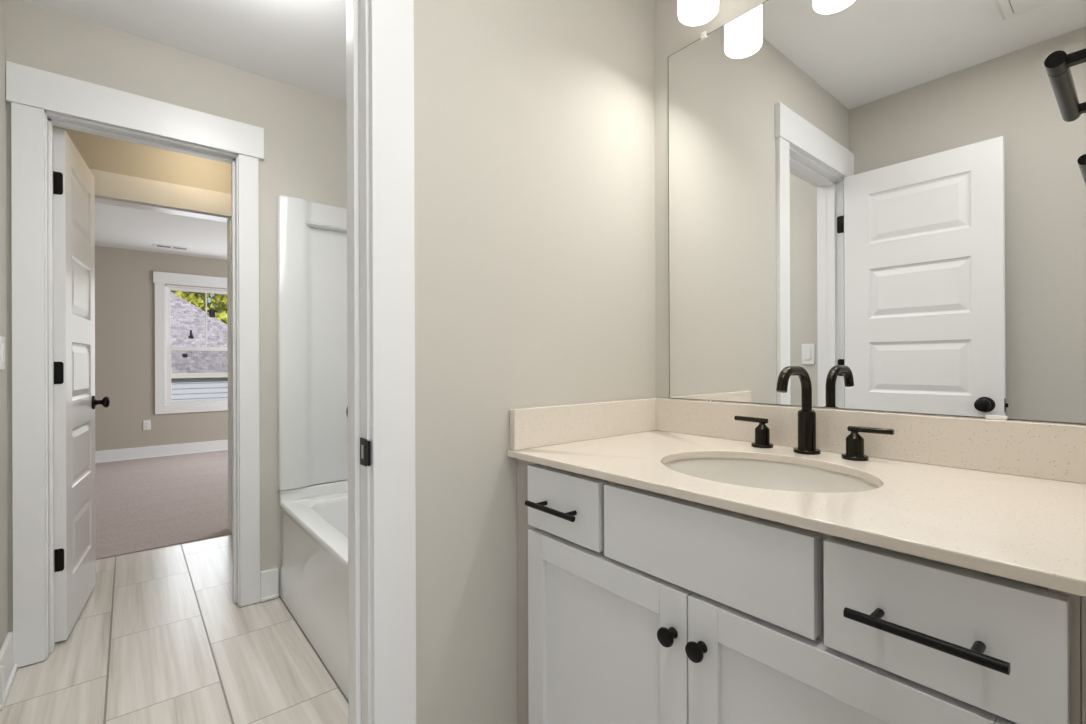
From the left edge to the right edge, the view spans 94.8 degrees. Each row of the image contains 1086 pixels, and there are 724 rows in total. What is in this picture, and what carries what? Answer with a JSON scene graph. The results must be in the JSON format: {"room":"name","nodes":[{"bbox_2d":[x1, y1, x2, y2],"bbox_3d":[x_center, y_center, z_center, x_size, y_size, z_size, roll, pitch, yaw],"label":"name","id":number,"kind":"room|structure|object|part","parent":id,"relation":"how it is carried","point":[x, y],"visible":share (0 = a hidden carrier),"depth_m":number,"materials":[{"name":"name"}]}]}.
{"room":"bathroom","nodes":[
{"label":"bathroom","id":0,"kind":"room"},
{"bbox_2d":[0,0,7,649],"bbox_3d":[-2.258,-0.170,1.382,1.030,2.580,0.278,0,0,-40],"label":"wall","id":1,"kind":"structure","parent":0,"point":[3,108],"depth_m":1.76,"materials":[{"name":"grey paint"}]},
{"bbox_2d":[0,336,4,369],"bbox_3d":[-1.869,-0.031,1.728,0.009,0.114,0.070,0,0,-40],"label":"light switch","id":2,"kind":"object","parent":1,"relation":"attached to","point":[2,339],"visible":1,"depth_m":1.72,"materials":[{"name":"white plastic"}]},
{"bbox_2d":[0,631,17,709],"bbox_3d":[-2.188,1.050,1.418,0.937,0.136,0.305,0,0,-40],"label":"baseboard","id":3,"kind":"structure","parent":1,"relation":"attached to","point":[7,670],"depth_m":1.72,"materials":[{"name":"white paint"}]},
{"bbox_2d":[53,126,230,193],"bbox_3d":[-2.140,-0.169,3.241,1.764,2.580,0.120,0,0,-40],"label":"ceiling","id":4,"kind":"structure","parent":0,"point":[101,153],"depth_m":2.99,"materials":[{"name":"grey paint"}]},
{"bbox_2d":[90,169,231,532],"bbox_3d":[-2.351,0.017,3.065,0.929,2.204,0.168,0,0,-40],"label":"door frame","id":5,"kind":"structure","parent":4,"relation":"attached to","point":[110,188],"depth_m":3.07,"materials":[{"name":"beige paint"}]},
{"bbox_3d":[-1.991,0.086,3.273,0.085,2.060,0.018,0,0,-40],"label":"casing","id":6,"kind":"part","parent":5,"relation":"part of","materials":[{"name":"white paint"}]},
{"bbox_2d":[95,246,227,450],"bbox_3d":[-4.057,-0.119,6.457,5.200,2.500,0.120,0,0,-40],"label":"wall","id":7,"kind":"structure","parent":0,"point":[124,285],"depth_m":5.80,"materials":[{"name":"beige paint"}]},
{"bbox_2d":[143,420,150,429],"bbox_3d":[-4.657,0.741,5.873,0.070,0.114,0.008,0,0,-40],"label":"wall outlet","id":8,"kind":"object","parent":7,"relation":"attached to","point":[146,423],"visible":1,"depth_m":5.87,"materials":[{"name":"white plastic"}]},
{"bbox_2d":[95,440,227,462],"bbox_3d":[-4.005,1.060,6.400,5.200,0.136,0.027,0,0,-40],"label":"baseboard","id":9,"kind":"structure","parent":7,"relation":"attached to","point":[219,445],"depth_m":5.94,"materials":[{"name":"white paint"}]},
{"bbox_2d":[153,271,227,413],"bbox_3d":[-4.235,-0.228,6.287,1.058,1.692,0.136,0,0,-40],"label":"window","id":10,"kind":"structure","parent":7,"relation":"in","point":[163,404],"depth_m":6.02,"materials":[{"name":"white paint"}]},
{"bbox_3d":[-4.562,-0.197,5.949,0.098,1.482,0.020,0,0,-40],"label":"casing","id":11,"kind":"part","parent":10,"relation":"part of","materials":[{"name":"white paint"}]},
{"bbox_3d":[-4.198,0.581,6.247,1.034,0.075,0.020,0,0,-40],"label":"casing","id":12,"kind":"part","parent":10,"relation":"part of","materials":[{"name":"white paint"}]},
{"bbox_3d":[-4.254,-0.530,6.309,0.810,0.766,0.040,0,0,-40],"label":"sash","id":13,"kind":"part","parent":10,"relation":"part of","materials":[{"name":"clear glass"}]},
{"bbox_3d":[-4.224,0.171,6.276,0.810,0.716,0.040,0,0,-40],"label":"sash","id":14,"kind":"part","parent":10,"relation":"part of","materials":[{"name":"white plastic"}]},
{"bbox_2d":[0,450,348,723],"bbox_3d":[-0.636,1.171,2.339,5.200,0.126,10.820,0,0,-40],"label":"floor","id":15,"kind":"structure","parent":0,"point":[160,636],"depth_m":2.03,"materials":[{"name":"tile"}]},
{"bbox_2d":[279,480,348,700],"bbox_3d":[-0.489,0.858,2.037,0.748,0.503,1.498,0,0,-40],"label":"bathtub","id":16,"kind":"object","parent":15,"relation":"on","point":[314,569],"visible":0.23,"depth_m":2.00,"materials":[{"name":"white plastic"}]},
{"bbox_2d":[517,459,1085,723],"bbox_3d":[0.452,0.668,1.016,0.614,0.874,1.014,0,0,-40],"label":"vanity cabinet","id":17,"kind":"object","parent":15,"relation":"on","point":[635,605],"visible":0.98,"depth_m":0.76,"materials":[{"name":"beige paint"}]},
{"bbox_3d":[0.023,0.319,1.082,0.040,0.012,0.154,0,0,-40],"label":"drawer pull","id":18,"kind":"part","parent":17,"relation":"part of","materials":[{"name":"black metal"}]},
{"bbox_3d":[0.048,0.314,1.103,0.028,0.140,0.232,0,0,-40],"label":"drawer","id":19,"kind":"part","parent":17,"relation":"part of","materials":[{"name":"white paint"}]},
{"bbox_3d":[0.115,0.691,1.024,0.028,0.590,0.438,0,0,-40],"label":"cabinet door","id":20,"kind":"part","parent":17,"relation":"part of","materials":[{"name":"white paint"}]},
{"bbox_3d":[0.215,0.470,0.858,0.030,0.032,0.032,0,0,-40],"label":"door knob","id":21,"kind":"part","parent":17,"relation":"part of","materials":[{"name":"black metal"}]},
{"bbox_3d":[0.252,0.470,0.814,0.030,0.032,0.032,0,0,-40],"label":"door knob","id":22,"kind":"part","parent":17,"relation":"part of","materials":[{"name":"black metal"}]},
{"bbox_3d":[0.258,0.314,0.850,0.028,0.142,0.396,0,0,-40],"label":"false drawer","id":23,"kind":"part","parent":17,"relation":"part of","materials":[{"name":"white paint"}]},
{"bbox_2d":[507,398,1085,596],"bbox_3d":[0.461,0.172,1.026,0.586,0.117,1.014,0,0,-40],"label":"countertop","id":24,"kind":"structure","parent":17,"relation":"on","point":[1002,498],"depth_m":0.92,"materials":[{"name":"beige stone"}]},
{"bbox_2d":[663,457,878,492],"bbox_3d":[0.440,0.310,1.012,0.377,0.160,0.458,0,0,-40],"label":"sink","id":25,"kind":"object","parent":24,"relation":"in","point":[755,473],"visible":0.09,"depth_m":1.16,"materials":[{"name":"white ceramic"}]},
{"bbox_2d":[734,366,894,460],"bbox_3d":[0.577,0.111,1.143,0.166,0.204,0.354,0,0,-40],"label":"faucet","id":26,"kind":"object","parent":24,"relation":"on","point":[806,415],"visible":1,"depth_m":1.16,"materials":[{"name":"black metal"}]},
{"bbox_3d":[0.533,0.147,1.281,0.012,0.013,0.086,0,0,-40],"label":"lever","id":27,"kind":"part","parent":26,"relation":"part of","materials":[{"name":"brown metal"}]},
{"bbox_3d":[0.552,0.182,1.258,0.051,0.062,0.051,0,0,-40],"label":"handle","id":28,"kind":"part","parent":26,"relation":"part of","materials":[{"name":"brown metal"}]},
{"bbox_3d":[0.572,0.064,1.135,0.149,0.109,0.022,0,0,-40],"label":"spout","id":29,"kind":"part","parent":26,"relation":"part of","materials":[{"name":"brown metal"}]},
{"bbox_3d":[0.621,0.162,1.176,0.057,0.101,0.057,0,0,-40],"label":"spout","id":30,"kind":"part","parent":26,"relation":"part of","materials":[{"name":"brown metal"}]},
{"bbox_3d":[0.685,0.182,1.098,0.051,0.062,0.051,0,0,-40],"label":"handle","id":31,"kind":"part","parent":26,"relation":"part of","materials":[{"name":"brown metal"}]},
{"bbox_3d":[0.704,0.146,1.075,0.012,0.013,0.086,0,0,-40],"label":"lever","id":32,"kind":"part","parent":26,"relation":"part of","materials":[{"name":"brown metal"}]},
{"bbox_3d":[0.399,0.689,0.682,0.028,0.590,0.444,0,0,-40],"label":"cabinet door","id":33,"kind":"part","parent":17,"relation":"part of","materials":[{"name":"white paint"}]},
{"bbox_3d":[0.440,0.315,0.579,0.040,0.012,0.152,0,0,-40],"label":"drawer pull","id":34,"kind":"part","parent":17,"relation":"part of","materials":[{"name":"black metal"}]},
{"bbox_3d":[0.466,0.314,0.600,0.028,0.143,0.230,0,0,-40],"label":"drawer","id":35,"kind":"part","parent":17,"relation":"part of","materials":[{"name":"white paint"}]},
{"bbox_2d":[6,0,347,631],"bbox_3d":[-1.401,-0.173,2.349,1.764,2.580,0.116,0,0,-40],"label":"wall","id":36,"kind":"structure","parent":0,"point":[305,132],"depth_m":2.34,"materials":[{"name":"grey paint"}]},
{"bbox_2d":[53,128,109,641],"bbox_3d":[-2.086,0.091,2.235,0.162,2.033,0.627,0,0,-34],"label":"door","id":37,"kind":"structure","parent":36,"relation":"in","point":[75,402],"depth_m":2.11,"materials":[{"name":"white paint"}]},
{"bbox_3d":[-2.179,0.198,2.464,0.064,0.066,0.066,0,0,-34],"label":"knob","id":38,"kind":"part","parent":37,"relation":"part of","materials":[{"name":"black metal"}]},
{"bbox_2d":[6,61,263,667],"bbox_3d":[-1.667,0.013,2.127,0.826,2.204,0.164,0,0,-40],"label":"door frame","id":39,"kind":"structure","parent":36,"relation":"attached to","point":[40,100],"depth_m":1.92,"materials":[{"name":"white paint"}]},
{"bbox_3d":[-1.901,0.085,1.847,0.085,2.060,0.018,0,0,-40],"label":"casing","id":40,"kind":"part","parent":39,"relation":"part of","materials":[{"name":"white paint"}]},
{"bbox_3d":[-1.353,0.083,2.301,0.080,2.060,0.018,0,0,-40],"label":"casing","id":41,"kind":"part","parent":39,"relation":"part of","materials":[{"name":"white paint"}]},
{"bbox_2d":[260,568,278,601],"bbox_3d":[-1.285,1.047,2.347,0.077,0.136,0.027,0,0,-40],"label":"baseboard","id":42,"kind":"structure","parent":36,"relation":"attached to","point":[268,578],"depth_m":2.34,"materials":[{"name":"white paint"}]},
{"bbox_2d":[277,195,347,489],"bbox_3d":[-0.494,-0.095,2.037,0.750,1.393,1.518,0,0,-40],"label":"tub surround","id":43,"kind":"object","parent":36,"relation":"attached to","point":[312,363],"visible":0.17,"depth_m":2.46,"materials":[{"name":"white plastic"}]},
{"bbox_2d":[26,0,346,259],"bbox_3d":[-1.989,-1.387,3.959,5.200,0.143,6.615,0,0,-40],"label":"ceiling","id":44,"kind":"structure","parent":0,"point":[301,44],"depth_m":2.10,"materials":[{"name":"white paint"}]},
{"bbox_2d":[153,244,189,250],"bbox_3d":[-4.213,-1.302,5.670,0.330,0.007,0.150,0,0,-40],"label":"ceiling vent","id":45,"kind":"object","parent":44,"relation":"in","point":[154,245],"visible":1,"depth_m":5.66,"materials":[{"name":"white plastic"}]},
{"bbox_2d":[414,0,655,723],"bbox_3d":[-0.339,-0.178,1.101,1.724,2.580,0.117,0,0,-40],"label":"wall","id":46,"kind":"structure","parent":0,"point":[534,120],"depth_m":1.23,"materials":[{"name":"grey paint"}]},
{"bbox_2d":[346,0,415,723],"bbox_3d":[-0.636,0.008,0.854,0.838,2.204,0.165,0,0,-40],"label":"door frame","id":47,"kind":"structure","parent":46,"relation":"attached to","point":[379,33],"depth_m":1.03,"materials":[{"name":"white paint"}]},
{"bbox_3d":[-0.397,0.078,1.140,0.090,2.060,0.018,0,0,-40],"label":"casing","id":48,"kind":"part","parent":47,"relation":"part of","materials":[{"name":"white paint"}]},
{"bbox_3d":[-0.363,0.184,1.020,0.006,0.056,0.046,0,0,-40],"label":"strike plate","id":49,"kind":"part","parent":47,"relation":"part of","materials":[{"name":"black metal"}]},
{"bbox_3d":[-0.311,0.078,1.036,0.090,2.060,0.018,0,0,-40],"label":"casing","id":50,"kind":"part","parent":47,"relation":"part of","materials":[{"name":"white paint"}]},
{"bbox_2d":[654,0,1085,424],"bbox_3d":[0.819,-0.182,1.148,0.120,2.580,7.120,0,0,-40],"label":"wall","id":51,"kind":"structure","parent":0,"point":[671,35],"depth_m":1.58,"materials":[{"name":"grey paint"}]},
{"bbox_2d":[678,0,718,25],"bbox_3d":[0.606,-1.051,1.169,0.176,0.230,0.660,0,0,-40],"label":"vanity light","id":52,"kind":"object","parent":51,"relation":"attached to","point":[690,12],"visible":1,"depth_m":1.34,"materials":[{"name":"white glass"}]},
{"bbox_2d":[656,398,1085,483],"bbox_3d":[0.676,0.163,1.204,0.026,0.100,1.012,0,0,-40],"label":"backsplash","id":53,"kind":"structure","parent":51,"relation":"attached to","point":[1051,451],"depth_m":1.05,"materials":[{"name":"beige stone"}]},
{"bbox_2d":[668,0,1085,422],"bbox_3d":[0.692,-0.426,1.196,0.014,1.078,0.943,0,0,-40],"label":"wall mirror","id":54,"kind":"object","parent":51,"relation":"attached to","point":[884,201],"visible":1,"depth_m":1.11,"materials":[{"name":"grey mirror"}]},
{"bbox_3d":[0.407,-0.181,0.245,1.668,2.580,0.115,0,0,-40],"label":"wall","id":55,"kind":"structure","parent":0,"visible":0},
{"bbox_2d":[1044,48,1085,121],"bbox_3d":[0.780,-0.394,0.694,0.239,0.044,0.098,0,0,-40],"label":"towel bar","id":56,"kind":"object","parent":55,"relation":"attached to","point":[1057,64],"visible":1,"depth_m":0.69,"materials":[{"name":"black metal"}]},
{"bbox_3d":[0.709,-0.394,0.626,0.044,0.044,0.083,0,0,-40],"label":"post","id":57,"kind":"part","parent":56,"relation":"part of","materials":[{"name":"black metal"}]},
{"bbox_3d":[0.859,-0.394,0.750,0.044,0.044,0.083,0,0,-40],"label":"post","id":58,"kind":"part","parent":56,"relation":"part of","materials":[{"name":"black metal"}]},
{"label":"outside","id":59,"kind":"structure","parent":0,"visible":0},
{"bbox_3d":[-24.945,4.131,30.093,80.000,0.200,61.800,0,0,-40],"label":"ground","id":60,"kind":"structure","parent":59,"visible":0},
{"bbox_2d":[170,291,227,401],"bbox_3d":[-14.586,0.227,13.353,12.594,7.502,11.420,0,0,-40],"label":"neighbor house","id":61,"kind":"structure","parent":60,"relation":"on","point":[195,375],"depth_m":12.02,"materials":[{"name":"concrete"}]},
{"bbox_2d":[171,291,226,316],"bbox_3d":[-21.197,-2.138,30.384,10.786,12.326,10.279,0,0,21],"label":"tree","id":62,"kind":"object","parent":60,"relation":"on","point":[194,298],"visible":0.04,"depth_m":28.09,"materials":[{"name":"green plant"}]},
{"bbox_2d":[207,293,226,323],"bbox_3d":[-14.318,-0.814,25.450,6.734,9.622,5.742,0,0,-40],"label":"tree","id":63,"kind":"object","parent":60,"relation":"on","point":[222,316],"visible":0.02,"depth_m":25.43,"materials":[{"name":"green plant"}]}
]}

